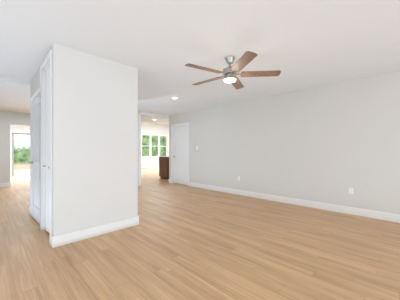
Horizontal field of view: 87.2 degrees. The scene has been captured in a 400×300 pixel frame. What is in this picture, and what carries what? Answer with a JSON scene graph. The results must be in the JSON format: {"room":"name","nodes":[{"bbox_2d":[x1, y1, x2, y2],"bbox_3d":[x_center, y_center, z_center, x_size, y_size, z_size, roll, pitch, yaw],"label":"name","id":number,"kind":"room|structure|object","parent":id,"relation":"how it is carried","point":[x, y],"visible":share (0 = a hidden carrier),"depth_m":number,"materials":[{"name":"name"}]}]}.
{"room":"living room","nodes":[
{"label":"living room","id":0,"kind":"room"},
{"bbox_2d":[0,110,29,182],"bbox_3d":[-5.661,-0.070,7.586,0.120,2.470,6.820,0,0,45],"label":"wall","id":1,"kind":"structure","parent":0,"point":[7,118],"depth_m":6.85,"materials":[{"name":"paint"}]},
{"bbox_2d":[0,182,10,186],"bbox_3d":[-7.162,1.097,6.058,0.136,0.135,2.536,0,0,45],"label":"baseboard","id":2,"kind":"structure","parent":1,"relation":"attached to","point":[8,184],"depth_m":6.82,"materials":[{"name":"white wood"}]},
{"bbox_2d":[30,81,30,206],"bbox_3d":[-2.812,-0.070,4.267,0.100,2.470,0.990,0,0,45],"label":"wall","id":3,"kind":"structure","parent":0,"point":[30,81],"depth_m":3.91,"materials":[{"name":"paint"}]},
{"bbox_2d":[31,47,51,96],"bbox_3d":[-2.446,-0.070,3.279,1.810,2.470,0.100,0,0,45],"label":"wall","id":4,"kind":"structure","parent":0,"point":[35,82],"depth_m":3.43,"materials":[{"name":"paint"}]},
{"bbox_2d":[28,87,39,223],"bbox_3d":[-2.662,0.105,3.438,0.948,2.119,0.176,0,0,45],"label":"closet door","id":5,"kind":"structure","parent":4,"relation":"in","point":[35,156],"depth_m":3.53,"materials":[{"name":"paint"}]},
{"bbox_2d":[40,50,51,244],"bbox_3d":[-2.065,-0.042,2.889,0.768,2.414,0.116,0,0,45],"label":"closet door","id":6,"kind":"structure","parent":4,"relation":"in","point":[46,145],"depth_m":2.97,"materials":[{"name":"white paint"}]},
{"bbox_2d":[10,122,168,166],"bbox_3d":[-5.411,-0.385,12.389,0.120,3.100,14.240,0,0,45],"label":"wall","id":7,"kind":"structure","parent":0,"point":[152,128],"depth_m":14.41,"materials":[{"name":"paint"}]},
{"bbox_2d":[10,129,29,176],"bbox_3d":[-7.789,0.105,9.945,0.097,2.120,1.940,0,0,45],"label":"patio door","id":8,"kind":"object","parent":7,"relation":"attached to","point":[18,173],"visible":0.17,"depth_m":9.44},
{"bbox_2d":[141,166,158,168],"bbox_3d":[-5.362,1.097,12.341,0.015,0.135,14.000,0,0,45],"label":"baseboard","id":9,"kind":"structure","parent":7,"relation":"attached to","point":[143,167],"depth_m":14.28,"materials":[{"name":"white wood"}]},
{"bbox_2d":[141,133,167,158],"bbox_3d":[-3.138,-0.340,14.635,0.130,1.670,2.250,0,0,45],"label":"kitchen window","id":10,"kind":"structure","parent":7,"relation":"in","point":[150,146],"depth_m":14.43,"materials":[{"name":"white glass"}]},
{"bbox_2d":[52,43,129,235],"bbox_3d":[-1.454,-0.070,2.923,0.100,2.470,0.990,0,0,45],"label":"wall","id":11,"kind":"structure","parent":0,"point":[94,140],"depth_m":2.81,"materials":[{"name":"paint"}]},
{"bbox_2d":[51,216,137,247],"bbox_3d":[-1.387,1.097,2.918,0.030,0.135,1.110,0,0,45],"label":"baseboard","id":12,"kind":"structure","parent":11,"relation":"attached to","point":[70,237],"depth_m":2.82,"materials":[{"name":"white wood"}]},
{"bbox_2d":[130,66,137,217],"bbox_3d":[-1.736,-0.070,3.997,2.010,2.470,0.100,0,0,45],"label":"wall","id":13,"kind":"structure","parent":0,"point":[133,71],"depth_m":3.27,"materials":[{"name":"paint"}]},
{"bbox_2d":[140,112,167,118],"bbox_3d":[-1.616,-1.260,7.409,0.120,0.090,1.140,0,0,45],"label":"ceiling beam","id":14,"kind":"structure","parent":0,"point":[153,115],"depth_m":7.36,"materials":[{"name":"paint"}]},
{"bbox_2d":[0,168,399,299],"bbox_3d":[0.354,1.195,6.684,16.340,0.060,14.240,0,0,45],"label":"floor","id":15,"kind":"structure","parent":0,"point":[182,242],"depth_m":2.39,"materials":[{"name":"brown wood"}]},
{"bbox_2d":[158,156,168,178],"bbox_3d":[-1.375,0.708,8.862,0.618,0.916,0.447,0,0,45],"label":"base cabinet","id":16,"kind":"object","parent":15,"relation":"on","point":[163,167],"visible":0.23,"depth_m":8.63,"materials":[{"name":"brown wood"}]},
{"bbox_2d":[0,0,399,123],"bbox_3d":[0.354,-1.365,6.684,16.340,0.120,14.240,0,0,45],"label":"ceiling","id":17,"kind":"structure","parent":0,"point":[299,44],"depth_m":2.50,"materials":[{"name":"paint"}]},
{"bbox_2d":[0,77,29,86],"bbox_3d":[-4.069,-1.270,3.224,0.120,0.070,2.860,0,0,45],"label":"ceiling beam","id":18,"kind":"structure","parent":17,"relation":"attached to","point":[14,82],"depth_m":3.84,"materials":[{"name":"paint"}]},
{"bbox_2d":[185,51,280,88],"bbox_3d":[0.382,-1.137,2.969,1.291,0.335,1.324,0,0,45],"label":"ceiling fan","id":19,"kind":"object","parent":17,"relation":"hanging from","point":[229,73],"visible":1,"depth_m":2.87,"materials":[{"name":"brown wood"}]},
{"bbox_2d":[169,71,399,214],"bbox_3d":[2.449,-0.070,4.273,9.970,2.470,0.120,0,0,45],"label":"wall","id":20,"kind":"structure","parent":0,"point":[333,143],"depth_m":4.35,"materials":[{"name":"paint"}]},
{"bbox_2d":[171,122,189,185],"bbox_3d":[-0.668,0.105,7.329,0.988,2.119,0.159,0,0,45],"label":"door","id":21,"kind":"structure","parent":20,"relation":"in","point":[180,153],"depth_m":7.32,"materials":[{"name":"white paint"}]},
{"bbox_2d":[169,179,399,222],"bbox_3d":[2.395,1.097,4.315,9.866,0.135,0.136,0,0,45],"label":"baseboard","id":22,"kind":"structure","parent":20,"relation":"attached to","point":[391,217],"depth_m":4.32,"materials":[{"name":"white wood"}]},
{"bbox_2d":[349,188,353,193],"bbox_3d":[2.776,0.735,3.857,0.070,0.114,0.010,0,0,45],"label":"electrical outlet","id":23,"kind":"object","parent":20,"relation":"attached to","point":[351,190],"visible":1,"depth_m":3.85,"materials":[{"name":"white plastic"}]},
{"bbox_3d":[-2.917,-0.070,6.094,0.120,2.470,2.560,0,0,45],"label":"wall","id":24,"kind":"structure","parent":0,"visible":0},
{"bbox_2d":[138,114,140,185],"bbox_3d":[-2.033,-0.025,6.976,0.136,2.380,0.088,0,0,45],"label":"door frame","id":25,"kind":"structure","parent":24,"relation":"attached to","point":[139,149],"depth_m":6.92,"materials":[{"name":"white wood"}]},
{"label":"outside","id":26,"kind":"structure","parent":0,"visible":0},
{"bbox_2d":[14,134,165,169],"bbox_3d":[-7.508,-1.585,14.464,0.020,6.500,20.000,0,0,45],"label":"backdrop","id":27,"kind":"structure","parent":26,"point":[24,142],"depth_m":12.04,"materials":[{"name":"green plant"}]}
]}

